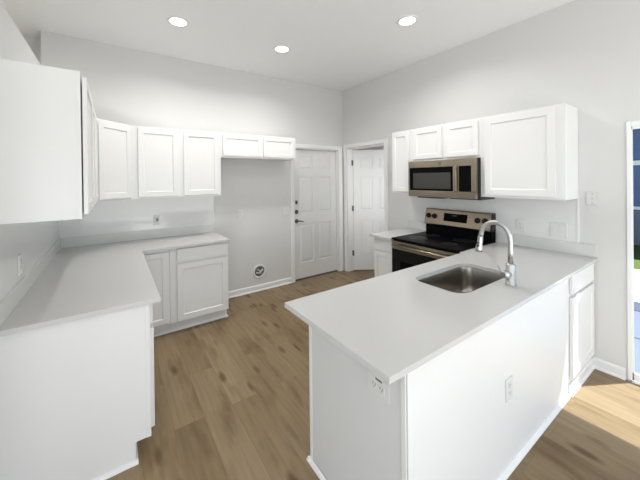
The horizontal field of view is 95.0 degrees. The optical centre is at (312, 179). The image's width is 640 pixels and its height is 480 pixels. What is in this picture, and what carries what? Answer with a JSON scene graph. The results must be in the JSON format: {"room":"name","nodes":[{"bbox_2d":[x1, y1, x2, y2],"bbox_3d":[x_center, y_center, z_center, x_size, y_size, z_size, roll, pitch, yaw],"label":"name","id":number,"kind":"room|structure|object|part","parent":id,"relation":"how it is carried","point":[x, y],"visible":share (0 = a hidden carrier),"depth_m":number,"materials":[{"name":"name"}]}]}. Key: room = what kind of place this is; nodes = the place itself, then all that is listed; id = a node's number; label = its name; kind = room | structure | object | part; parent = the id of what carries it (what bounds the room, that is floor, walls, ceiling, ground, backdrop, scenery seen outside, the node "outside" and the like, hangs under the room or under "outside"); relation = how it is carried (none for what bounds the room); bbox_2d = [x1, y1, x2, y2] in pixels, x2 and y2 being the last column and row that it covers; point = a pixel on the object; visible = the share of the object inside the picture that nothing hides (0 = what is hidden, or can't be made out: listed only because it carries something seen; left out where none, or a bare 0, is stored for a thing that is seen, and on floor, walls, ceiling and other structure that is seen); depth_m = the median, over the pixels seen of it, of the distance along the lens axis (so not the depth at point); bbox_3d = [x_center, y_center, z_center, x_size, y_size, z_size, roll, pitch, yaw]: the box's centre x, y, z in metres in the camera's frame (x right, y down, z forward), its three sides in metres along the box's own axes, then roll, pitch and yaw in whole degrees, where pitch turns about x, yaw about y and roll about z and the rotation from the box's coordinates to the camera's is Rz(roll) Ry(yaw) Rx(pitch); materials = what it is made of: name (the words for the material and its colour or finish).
{"room":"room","nodes":[
{"label":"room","id":0,"kind":"room"},
{"bbox_2d":[0,1,40,64],"bbox_3d":[-1.901,0.343,1.881,0.113,2.500,2.500,-1,0,-34],"label":"wall","id":1,"kind":"structure","parent":0,"point":[13,46],"depth_m":1.66,"materials":[{"name":"paint"}]},
{"bbox_2d":[0,59,93,223],"bbox_3d":[-1.479,-0.177,1.665,0.351,0.763,0.568,-1,0,-34],"label":"upper cabinet","id":2,"kind":"object","parent":1,"relation":"attached to","point":[47,159],"visible":1,"depth_m":1.44,"materials":[{"name":"paint"}]},
{"bbox_3d":[-1.342,-0.179,1.758,0.020,0.719,0.527,-1,0,-34],"label":"door","id":3,"kind":"part","parent":2,"relation":"part of","materials":[{"name":"paint"}]},
{"bbox_3d":[-1.343,-0.179,1.757,0.016,0.619,0.427,-1,0,-34],"label":"door panel","id":4,"kind":"part","parent":2,"relation":"part of","materials":[{"name":"paint"}]},
{"bbox_2d":[93,106,98,204],"bbox_3d":[-1.857,-0.176,2.219,0.347,0.763,0.773,-1,0,-34],"label":"upper cabinet","id":5,"kind":"object","parent":1,"relation":"attached to","point":[95,131],"visible":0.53,"depth_m":2.29,"materials":[{"name":"paint"}]},
{"bbox_3d":[-1.617,-0.178,2.154,0.016,0.619,0.253,-1,0,-34],"label":"door panel","id":6,"kind":"part","parent":5,"relation":"part of","materials":[{"name":"paint"}]},
{"bbox_3d":[-1.616,-0.178,2.154,0.020,0.719,0.353,-1,0,-34],"label":"door","id":7,"kind":"part","parent":5,"relation":"part of","materials":[{"name":"paint"}]},
{"bbox_3d":[-1.826,-0.177,2.465,0.020,0.719,0.357,-1,0,-34],"label":"door","id":8,"kind":"part","parent":5,"relation":"part of","materials":[{"name":"paint"}]},
{"bbox_3d":[-1.827,-0.177,2.464,0.016,0.619,0.257,-1,0,-34],"label":"door panel","id":9,"kind":"part","parent":5,"relation":"part of","materials":[{"name":"paint"}]},
{"bbox_2d":[0,196,212,300],"bbox_3d":[-1.368,0.387,2.555,1.522,0.375,1.980,-1,0,-34],"label":"backsplash","id":10,"kind":"structure","parent":1,"relation":"attached to","point":[33,240],"depth_m":3.11,"materials":[{"name":"white paint"}]},
{"bbox_2d":[17,253,21,275],"bbox_3d":[-1.685,0.486,1.689,0.008,0.118,0.075,-1,0,-34],"label":"wall outlet","id":11,"kind":"object","parent":10,"relation":"attached to","point":[19,257],"visible":1,"depth_m":1.67,"materials":[{"name":"plastic"}]},
{"bbox_2d":[153,215,160,225],"bbox_3d":[-1.817,0.472,3.426,0.075,0.118,0.018,-1,0,-34],"label":"wall outlet","id":12,"kind":"object","parent":10,"relation":"attached to","point":[157,218],"visible":1,"depth_m":3.42,"materials":[{"name":"plastic"}]},
{"bbox_2d":[97,118,131,201],"bbox_3d":[-2.132,-0.179,2.866,0.616,0.757,0.608,-1,0,-34],"label":"upper cabinet","id":13,"kind":"object","parent":1,"relation":"attached to","point":[114,138],"visible":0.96,"depth_m":2.81,"materials":[{"name":"paint"}]},
{"bbox_3d":[-1.898,-0.178,2.820,0.014,0.619,0.262,-1,0,12],"label":"door panel","id":14,"kind":"part","parent":13,"relation":"part of","materials":[{"name":"paint"}]},
{"bbox_2d":[23,36,40,63],"bbox_3d":[-3.894,0.080,2.344,2.864,3.068,0.260,-1,0,-34],"label":"wall","id":15,"kind":"structure","parent":0,"point":[34,44],"depth_m":3.05,"materials":[{"name":"paint"}]},
{"bbox_2d":[41,30,343,290],"bbox_3d":[-1.097,0.039,4.008,3.836,3.068,0.120,-1,0,-34],"label":"wall","id":16,"kind":"structure","parent":0,"point":[129,86],"depth_m":3.95,"materials":[{"name":"paint"}]},
{"bbox_2d":[131,125,220,198],"bbox_3d":[-1.573,-0.185,3.404,0.915,0.763,0.344,-1,0,-34],"label":"upper cabinet","id":17,"kind":"object","parent":16,"relation":"attached to","point":[166,162],"visible":0.97,"depth_m":3.23,"materials":[{"name":"paint"}]},
{"bbox_3d":[-1.654,-0.183,3.152,0.386,0.719,0.018,-1,0,-34],"label":"door","id":18,"kind":"part","parent":17,"relation":"part of","materials":[{"name":"paint"}]},
{"bbox_3d":[-1.654,-0.183,3.153,0.286,0.619,0.014,-1,0,-34],"label":"door panel","id":19,"kind":"part","parent":17,"relation":"part of","materials":[{"name":"paint"}]},
{"bbox_3d":[-1.286,-0.188,3.401,0.391,0.719,0.018,-1,0,-34],"label":"door","id":20,"kind":"part","parent":17,"relation":"part of","materials":[{"name":"paint"}]},
{"bbox_3d":[-1.287,-0.188,3.401,0.291,0.619,0.014,-1,0,-34],"label":"door panel","id":21,"kind":"part","parent":17,"relation":"part of","materials":[{"name":"paint"}]},
{"bbox_2d":[237,210,242,218],"bbox_3d":[-0.993,0.465,3.999,0.075,0.118,0.008,-1,0,-34],"label":"wall outlet","id":22,"kind":"object","parent":16,"relation":"attached to","point":[239,212],"visible":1,"depth_m":3.99,"materials":[{"name":"plastic"}]},
{"bbox_2d":[220,132,295,160],"bbox_3d":[-0.762,-0.427,3.954,1.050,0.303,0.344,-1,0,-34],"label":"upper cabinet","id":23,"kind":"object","parent":16,"relation":"attached to","point":[233,146],"visible":0.95,"depth_m":3.79,"materials":[{"name":"paint"}]},
{"bbox_3d":[-0.878,-0.424,3.678,0.501,0.259,0.018,-1,0,-34],"label":"door","id":24,"kind":"part","parent":23,"relation":"part of","materials":[{"name":"paint"}]},
{"bbox_3d":[-0.878,-0.424,3.679,0.415,0.173,0.014,-1,0,-34],"label":"door panel","id":25,"kind":"part","parent":23,"relation":"part of","materials":[{"name":"paint"}]},
{"bbox_3d":[-0.451,-0.431,3.967,0.473,0.259,0.018,-1,0,-34],"label":"door","id":26,"kind":"part","parent":23,"relation":"part of","materials":[{"name":"paint"}]},
{"bbox_3d":[-0.452,-0.431,3.968,0.387,0.173,0.014,-1,0,-34],"label":"door panel","id":27,"kind":"part","parent":23,"relation":"part of","materials":[{"name":"paint"}]},
{"bbox_2d":[253,264,265,278],"bbox_3d":[-0.752,1.297,4.151,0.196,0.196,0.022,-1,0,-34],"label":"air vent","id":28,"kind":"object","parent":16,"relation":"in","point":[259,271],"visible":1,"depth_m":4.15,"materials":[{"name":"plastic"}]},
{"bbox_2d":[228,277,291,297],"bbox_3d":[-0.797,1.527,4.120,1.150,0.085,0.024,-1,0,-34],"label":"baseboard","id":29,"kind":"structure","parent":16,"relation":"attached to","point":[260,287],"depth_m":4.14,"materials":[{"name":"paint"}]},
{"bbox_2d":[294,150,336,278],"bbox_3d":[0.053,0.532,4.760,0.840,2.020,0.098,-1,0,-34],"label":"door","id":30,"kind":"structure","parent":16,"relation":"in","point":[314,171],"depth_m":4.76,"materials":[{"name":"paint"}]},
{"bbox_2d":[290,144,343,282],"bbox_3d":[0.055,0.499,4.775,1.020,2.115,0.138,-1,0,-34],"label":"trim","id":31,"kind":"structure","parent":16,"relation":"attached to","point":[338,150],"depth_m":4.96,"materials":[{"name":"paint"}]},
{"bbox_2d":[296,270,337,280],"bbox_3d":[0.048,1.550,4.791,0.846,0.012,0.100,-1,0,-34],"label":"trim","id":32,"kind":"structure","parent":16,"relation":"attached to","point":[334,270],"depth_m":4.74,"materials":[{"name":"silver metal"}]},
{"bbox_2d":[0,0,573,90],"bbox_3d":[0.330,-1.570,0.559,7.900,0.150,8.200,-1,0,-34],"label":"ceiling","id":33,"kind":"structure","parent":0,"point":[340,45],"depth_m":2.89,"materials":[{"name":"paint"}]},
{"bbox_2d":[166,16,188,26],"bbox_3d":[-1.263,-1.482,2.749,0.196,0.010,0.196,-1,0,-34],"label":"recessed light","id":34,"kind":"object","parent":33,"relation":"in","point":[177,21],"visible":1,"depth_m":2.74,"materials":[{"name":"paint"}]},
{"bbox_2d":[273,45,290,52],"bbox_3d":[-0.351,-1.495,3.354,0.196,0.010,0.196,-1,0,-34],"label":"recessed light","id":35,"kind":"object","parent":33,"relation":"in","point":[279,48],"visible":1,"depth_m":3.34,"materials":[{"name":"paint"}]},
{"bbox_2d":[397,15,417,25],"bbox_3d":[0.898,-1.507,2.781,0.196,0.010,0.196,-1,0,-34],"label":"recessed light","id":36,"kind":"object","parent":33,"relation":"in","point":[407,20],"visible":1,"depth_m":2.77,"materials":[{"name":"paint"}]},
{"bbox_2d":[356,146,383,149],"bbox_3d":[1.615,0.004,4.805,1.290,3.068,1.840,-1,0,-34],"label":"wall","id":37,"kind":"structure","parent":0,"point":[379,147],"depth_m":5.46,"materials":[{"name":"paint"}]},
{"bbox_2d":[106,270,639,479],"bbox_3d":[0.446,1.633,0.459,7.900,0.120,7.720,-1,0,-34],"label":"floor","id":38,"kind":"structure","parent":0,"point":[232,392],"depth_m":1.98,"materials":[{"name":"brown wood"}]},
{"bbox_2d":[0,304,154,479],"bbox_3d":[-1.454,1.146,1.920,0.646,0.883,1.013,-1,0,-34],"label":"base cabinet","id":39,"kind":"object","parent":38,"relation":"on","point":[77,397],"visible":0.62,"depth_m":1.50,"materials":[{"name":"paint"}]},
{"bbox_3d":[-1.485,1.578,1.897,0.559,0.020,1.013,-1,0,-34],"label":"shoe moulding","id":40,"kind":"part","parent":39,"relation":"part of","materials":[{"name":"paint"}]},
{"bbox_3d":[-1.072,0.784,1.901,0.018,0.128,0.445,-1,0,-34],"label":"drawer","id":41,"kind":"part","parent":39,"relation":"part of","materials":[{"name":"paint"}]},
{"bbox_3d":[-1.066,1.158,1.903,0.022,0.580,0.445,-1,0,-34],"label":"door","id":42,"kind":"part","parent":39,"relation":"part of","materials":[{"name":"paint"}]},
{"bbox_2d":[143,250,169,336],"bbox_3d":[-1.894,1.147,2.813,0.919,0.883,0.957,-1,0,-34],"label":"base cabinet","id":43,"kind":"object","parent":38,"relation":"on","point":[157,261],"visible":0.23,"depth_m":2.93,"materials":[{"name":"paint"}]},
{"bbox_2d":[0,224,229,336],"bbox_3d":[-1.357,0.637,2.556,1.534,0.126,1.988,-1,0,-34],"label":"countertop","id":44,"kind":"structure","parent":43,"relation":"on","point":[80,277],"depth_m":1.99,"materials":[{"name":"stone"}]},
{"bbox_3d":[-1.573,1.090,2.893,0.168,0.622,0.014,-1,0,-34],"label":"door panel","id":45,"kind":"part","parent":43,"relation":"part of","materials":[{"name":"paint"}]},
{"bbox_3d":[-1.640,1.575,2.937,0.369,0.020,0.017,-1,0,-34],"label":"shoe moulding","id":46,"kind":"part","parent":43,"relation":"part of","materials":[{"name":"paint"}]},
{"bbox_2d":[169,242,228,332],"bbox_3d":[-1.356,1.138,3.391,0.617,0.883,0.602,-1,0,-34],"label":"base cabinet","id":47,"kind":"object","parent":38,"relation":"on","point":[198,274],"visible":0.9,"depth_m":3.14,"materials":[{"name":"paint"}]},
{"bbox_3d":[-1.356,1.569,3.401,0.617,0.020,0.467,-1,0,-34],"label":"shoe moulding","id":48,"kind":"part","parent":47,"relation":"part of","materials":[{"name":"paint"}]},
{"bbox_3d":[-1.179,0.775,3.159,0.526,0.136,0.018,-1,0,-34],"label":"drawer","id":49,"kind":"part","parent":47,"relation":"part of","materials":[{"name":"paint"}]},
{"bbox_3d":[-1.175,1.157,3.161,0.526,0.588,0.018,-1,0,-34],"label":"door","id":50,"kind":"part","parent":47,"relation":"part of","materials":[{"name":"paint"}]},
{"bbox_3d":[-1.175,1.157,3.162,0.414,0.476,0.014,-1,0,-34],"label":"door panel","id":51,"kind":"part","parent":47,"relation":"part of","materials":[{"name":"paint"}]},
{"bbox_2d":[374,237,391,276],"bbox_3d":[1.094,1.108,3.605,0.682,0.883,0.322,-1,0,-34],"label":"base cabinet","id":52,"kind":"object","parent":38,"relation":"on","point":[382,248],"visible":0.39,"depth_m":3.42,"materials":[{"name":"paint"}]},
{"bbox_3d":[0.819,0.751,3.410,0.018,0.136,0.269,-1,0,-34],"label":"drawer","id":53,"kind":"part","parent":52,"relation":"part of","materials":[{"name":"paint"}]},
{"bbox_3d":[0.824,1.133,3.412,0.018,0.588,0.269,-1,0,-34],"label":"door","id":54,"kind":"part","parent":52,"relation":"part of","materials":[{"name":"paint"}]},
{"bbox_3d":[0.825,1.133,3.413,0.014,0.496,0.177,-1,0,-34],"label":"door panel","id":55,"kind":"part","parent":52,"relation":"part of","materials":[{"name":"paint"}]},
{"bbox_2d":[369,220,425,239],"bbox_3d":[1.071,0.604,3.587,0.729,0.126,0.325,-1,0,-34],"label":"countertop","id":56,"kind":"structure","parent":52,"relation":"on","point":[413,226],"depth_m":3.64,"materials":[{"name":"stone"}]},
{"bbox_2d":[306,280,570,479],"bbox_3d":[0.899,1.119,1.868,1.807,0.883,0.688,-1,0,-34],"label":"base cabinet","id":57,"kind":"object","parent":38,"relation":"on","point":[450,417],"visible":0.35,"depth_m":1.43,"materials":[{"name":"paint"}]},
{"bbox_3d":[0.171,1.130,1.383,0.012,0.883,0.642,-1,0,-34],"label":"panel","id":58,"kind":"part","parent":57,"relation":"part of","materials":[{"name":"paint"}]},
{"bbox_2d":[368,369,389,404],"bbox_3d":[0.270,0.852,1.209,0.008,0.082,0.118,-1,0,-34],"label":"wall outlet","id":59,"kind":"object","parent":57,"relation":"attached to","point":[376,384],"visible":0.97,"depth_m":1.20,"materials":[{"name":"plastic"}]},
{"bbox_2d":[371,379,376,388],"bbox_3d":[0.257,0.852,1.225,0.003,0.028,0.033,-1,0,-34],"label":"receptacle","id":60,"kind":"object","parent":59,"relation":"attached to","point":[373,381],"depth_m":1.23,"materials":[{"name":"plastic"}]},
{"bbox_2d":[378,384,384,394],"bbox_3d":[0.280,0.852,1.192,0.003,0.028,0.033,-1,0,-34],"label":"receptacle","id":61,"kind":"object","parent":59,"relation":"attached to","point":[381,387],"depth_m":1.19,"materials":[{"name":"plastic"}]},
{"bbox_3d":[0.904,1.550,1.870,1.807,0.020,0.688,-1,0,-34],"label":"shoe moulding","id":62,"kind":"part","parent":57,"relation":"part of","materials":[{"name":"paint"}]},
{"bbox_2d":[285,232,597,384],"bbox_3d":[1.079,0.612,2.000,2.497,0.126,0.757,-1,0,-34],"label":"countertop","id":63,"kind":"structure","parent":57,"relation":"on","point":[393,324],"depth_m":1.56,"materials":[{"name":"stone"}]},
{"bbox_2d":[418,266,502,292],"bbox_3d":[1.018,0.779,1.984,0.694,0.208,0.394,-1,0,-34],"label":"sink","id":64,"kind":"object","parent":63,"relation":"in","point":[463,279],"visible":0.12,"depth_m":2.21,"materials":[{"name":"metal"}]},
{"bbox_2d":[475,220,516,285],"bbox_3d":[1.166,0.455,1.891,0.090,0.388,0.247,-1,0,-34],"label":"faucet","id":65,"kind":"object","parent":63,"relation":"on","point":[509,273],"visible":1,"depth_m":1.82,"materials":[{"name":"silver metal"}]},
{"bbox_3d":[1.190,0.571,1.822,0.058,0.079,0.065,-1,0,-12],"label":"lever handle","id":66,"kind":"part","parent":65,"relation":"part of","materials":[{"name":"silver metal"}]},
{"bbox_3d":[1.093,1.118,1.612,1.772,0.883,0.012,-1,0,-34],"label":"panel","id":67,"kind":"part","parent":57,"relation":"part of","materials":[{"name":"paint"}]},
{"bbox_2d":[506,375,512,402],"bbox_3d":[1.057,1.123,1.575,0.075,0.118,0.008,-1,0,-34],"label":"wall outlet","id":68,"kind":"object","parent":57,"relation":"attached to","point":[509,382],"visible":1,"depth_m":1.57,"materials":[{"name":"plastic"}]},
{"bbox_2d":[391,208,495,271],"bbox_3d":[1.361,0.949,3.119,0.754,1.201,0.762,-1,0,-34],"label":"range","id":69,"kind":"object","parent":38,"relation":"on","point":[448,232],"visible":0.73,"depth_m":3.12,"materials":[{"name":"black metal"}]},
{"bbox_3d":[1.103,1.035,2.944,0.030,0.565,0.754,-1,0,-34],"label":"oven door","id":70,"kind":"part","parent":69,"relation":"part of","materials":[{"name":"black glass"}]},
{"bbox_3d":[1.069,0.707,2.922,0.056,0.024,0.682,-1,0,-34],"label":"door handle","id":71,"kind":"part","parent":69,"relation":"part of","materials":[{"name":"metal"}]},
{"bbox_3d":[1.100,0.710,2.943,0.028,0.085,0.754,-1,0,-34],"label":"door rail","id":72,"kind":"part","parent":69,"relation":"part of","materials":[{"name":"metal"}]},
{"bbox_2d":[392,231,491,252],"bbox_3d":[1.345,0.642,3.109,0.625,0.019,0.762,-1,0,-34],"label":"cooktop","id":73,"kind":"object","parent":69,"relation":"in","point":[440,241],"depth_m":3.04,"materials":[{"name":"black glass"}]},
{"bbox_3d":[1.620,0.436,3.295,0.110,0.182,0.750,-1,0,-34],"label":"control panel","id":74,"kind":"part","parent":69,"relation":"part of","materials":[{"name":"metal"}]},
{"bbox_2d":[567,264,594,396],"bbox_3d":[1.897,1.104,2.515,0.571,0.883,0.654,-1,0,-34],"label":"base cabinet","id":75,"kind":"object","parent":38,"relation":"on","point":[580,289],"visible":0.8,"depth_m":2.21,"materials":[{"name":"paint"}]},
{"bbox_3d":[2.077,0.749,2.258,0.530,0.147,0.020,-1,0,-34],"label":"drawer","id":76,"kind":"part","parent":75,"relation":"part of","materials":[{"name":"paint"}]},
{"bbox_3d":[2.081,1.137,2.260,0.530,0.580,0.020,-1,0,-34],"label":"door","id":77,"kind":"part","parent":75,"relation":"part of","materials":[{"name":"paint"}]},
{"bbox_3d":[2.081,1.137,2.260,0.424,0.474,0.016,-1,0,-34],"label":"door panel","id":78,"kind":"part","parent":75,"relation":"part of","materials":[{"name":"paint"}]},
{"bbox_2d":[342,0,639,379],"bbox_3d":[2.675,0.005,1.973,0.130,3.068,7.720,-1,0,-34],"label":"wall","id":79,"kind":"structure","parent":0,"point":[584,55],"depth_m":2.52,"materials":[{"name":"paint"}]},
{"bbox_2d":[343,139,388,271],"bbox_3d":[0.865,0.477,4.641,0.148,2.140,0.970,-1,0,-34],"label":"trim","id":80,"kind":"structure","parent":79,"relation":"attached to","point":[348,172],"depth_m":4.96,"materials":[{"name":"paint"}]},
{"bbox_2d":[351,150,384,269],"bbox_3d":[1.061,0.509,5.000,0.794,2.044,0.088,-1,0,-1],"label":"door","id":81,"kind":"structure","parent":79,"relation":"in","point":[368,165],"depth_m":5.00,"materials":[{"name":"paint"}]},
{"bbox_2d":[213,196,578,242],"bbox_3d":[0.482,0.367,3.143,3.786,0.384,0.016,-1,0,20],"label":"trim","id":82,"kind":"structure","parent":79,"relation":"attached to","point":[213,196],"depth_m":2.48,"materials":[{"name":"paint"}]},
{"bbox_2d":[392,129,411,193],"bbox_3d":[1.223,-0.219,3.687,0.344,0.763,0.305,-1,0,-34],"label":"upper cabinet","id":83,"kind":"object","parent":79,"relation":"attached to","point":[402,140],"visible":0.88,"depth_m":3.60,"materials":[{"name":"paint"}]},
{"bbox_3d":[1.081,-0.217,3.607,0.014,0.627,0.154,-1,0,-34],"label":"door panel","id":84,"kind":"part","parent":83,"relation":"part of","materials":[{"name":"paint"}]},
{"bbox_2d":[412,118,480,161],"bbox_3d":[1.525,-0.410,3.236,0.344,0.383,0.780,-1,0,-34],"label":"upper cabinet","id":85,"kind":"object","parent":79,"relation":"attached to","point":[460,139],"visible":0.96,"depth_m":3.08,"materials":[{"name":"paint"}]},
{"bbox_3d":[1.286,-0.408,3.300,0.014,0.243,0.267,-1,0,-34],"label":"door panel","id":86,"kind":"part","parent":85,"relation":"part of","materials":[{"name":"paint"}]},
{"bbox_3d":[1.285,-0.408,3.299,0.018,0.339,0.363,-1,0,-34],"label":"door","id":87,"kind":"part","parent":85,"relation":"part of","materials":[{"name":"paint"}]},
{"bbox_2d":[408,157,494,199],"bbox_3d":[1.490,-0.008,3.209,0.422,0.414,0.772,-1,0,-34],"label":"microwave","id":88,"kind":"object","parent":85,"relation":"attached to","point":[460,178],"visible":0.94,"depth_m":3.03,"materials":[{"name":"silver metal"}]},
{"bbox_3d":[1.295,-0.014,3.186,0.030,0.398,0.592,-1,0,-34],"label":"door","id":89,"kind":"part","parent":88,"relation":"part of","materials":[{"name":"metal"}]},
{"bbox_3d":[1.430,-0.009,2.943,0.023,0.248,0.034,-1,0,-34],"label":"door handle","id":90,"kind":"part","parent":88,"relation":"part of","materials":[{"name":"metal"}]},
{"bbox_3d":[1.512,-0.015,2.866,0.030,0.398,0.178,-1,0,-34],"label":"control frame","id":91,"kind":"part","parent":88,"relation":"part of","materials":[{"name":"metal"}]},
{"bbox_3d":[1.504,-0.409,2.977,0.014,0.243,0.242,-1,0,-34],"label":"door panel","id":92,"kind":"part","parent":85,"relation":"part of","materials":[{"name":"paint"}]},
{"bbox_3d":[1.504,-0.409,2.977,0.018,0.339,0.338,-1,0,-34],"label":"door","id":93,"kind":"part","parent":85,"relation":"part of","materials":[{"name":"paint"}]},
{"bbox_2d":[408,194,576,242],"bbox_3d":[1.764,0.452,3.205,0.008,0.584,1.725,-1,0,-34],"label":"backsplash","id":94,"kind":"structure","parent":79,"relation":"attached to","point":[537,214],"depth_m":2.84,"materials":[{"name":"white paint"}]},
{"bbox_2d":[516,219,524,231],"bbox_3d":[2.006,0.440,2.832,0.008,0.110,0.072,-1,0,-34],"label":"wall outlet","id":95,"kind":"object","parent":79,"relation":"attached to","point":[520,224],"visible":1,"depth_m":2.83,"materials":[{"name":"plastic"}]},
{"bbox_2d":[480,103,577,199],"bbox_3d":[1.926,-0.222,2.649,0.344,0.763,0.642,-1,0,-34],"label":"upper cabinet","id":96,"kind":"object","parent":79,"relation":"attached to","point":[529,153],"visible":1,"depth_m":2.47,"materials":[{"name":"paint"}]},
{"bbox_3d":[1.787,-0.220,2.564,0.014,0.613,0.435,-1,0,-34],"label":"door panel","id":97,"kind":"part","parent":96,"relation":"part of","materials":[{"name":"paint"}]},
{"bbox_3d":[1.786,-0.220,2.564,0.018,0.719,0.541,-1,0,-34],"label":"door","id":98,"kind":"part","parent":96,"relation":"part of","materials":[{"name":"paint"}]},
{"bbox_2d":[550,222,566,236],"bbox_3d":[2.170,0.439,2.590,0.008,0.120,0.122,-1,0,-34],"label":"light switch","id":99,"kind":"object","parent":79,"relation":"attached to","point":[556,229],"visible":1,"depth_m":2.59,"materials":[{"name":"plastic"}]},
{"bbox_2d":[586,192,596,205],"bbox_3d":[2.295,0.154,2.412,0.010,0.112,0.068,-1,0,-34],"label":"wall control","id":100,"kind":"object","parent":79,"relation":"attached to","point":[591,197],"visible":1,"depth_m":2.41,"materials":[{"name":"paint"}]},
{"bbox_2d":[592,356,625,380],"bbox_3d":[2.944,1.496,1.471,0.024,0.085,6.595,-1,0,-34],"label":"baseboard","id":101,"kind":"structure","parent":79,"relation":"attached to","point":[612,369],"depth_m":2.33,"materials":[{"name":"paint"}]},
{"bbox_2d":[626,120,639,384],"bbox_3d":[3.261,0.554,1.111,0.140,2.005,2.838,-1,0,-34],"label":"window","id":102,"kind":"structure","parent":79,"relation":"in","point":[633,377],"depth_m":2.23,"materials":[{"name":"white plastic"}]},
{"bbox_3d":[2.829,0.558,1.641,0.014,1.927,1.423,-1,0,-34],"label":"sliding panel","id":103,"kind":"part","parent":102,"relation":"part of","materials":[{"name":"clear glass"}]},
{"label":"outside","id":104,"kind":"structure","parent":0,"visible":0},
{"bbox_2d":[634,301,639,311],"bbox_3d":[4.094,1.714,3.822,0.370,0.200,12.000,-1,0,-34],"label":"ground border","id":105,"kind":"structure","parent":104,"point":[636,304],"depth_m":3.74,"materials":[{"name":"stone"}]},
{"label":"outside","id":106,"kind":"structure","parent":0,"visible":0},
{"bbox_2d":[633,245,639,269],"bbox_3d":[18.927,1.485,17.487,35.600,0.180,60.000,-1,0,-34],"label":"lawn","id":107,"kind":"structure","parent":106,"point":[636,247],"depth_m":6.02,"materials":[{"name":"green plant"}]},
{"bbox_2d":[633,129,639,244],"bbox_3d":[9.600,-0.914,10.697,8.000,4.900,14.800,-1,0,-34],"label":"house","id":108,"kind":"structure","parent":107,"relation":"on","point":[636,132],"depth_m":7.08,"materials":[{"name":"blue"}]},
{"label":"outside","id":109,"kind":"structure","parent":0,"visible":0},
{"bbox_2d":[634,269,639,302],"bbox_3d":[5.063,1.699,4.478,1.950,0.200,12.000,-1,0,-34],"label":"patio","id":110,"kind":"structure","parent":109,"point":[636,272],"depth_m":4.45,"materials":[{"name":"concrete"}]},
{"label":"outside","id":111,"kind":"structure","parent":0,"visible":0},
{"bbox_2d":[634,311,639,373],"bbox_3d":[3.131,1.728,3.170,1.915,0.200,12.000,-1,0,-34],"label":"ground porch","id":112,"kind":"structure","parent":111,"point":[636,313],"depth_m":2.94,"materials":[{"name":"grey concrete"}]}
]}

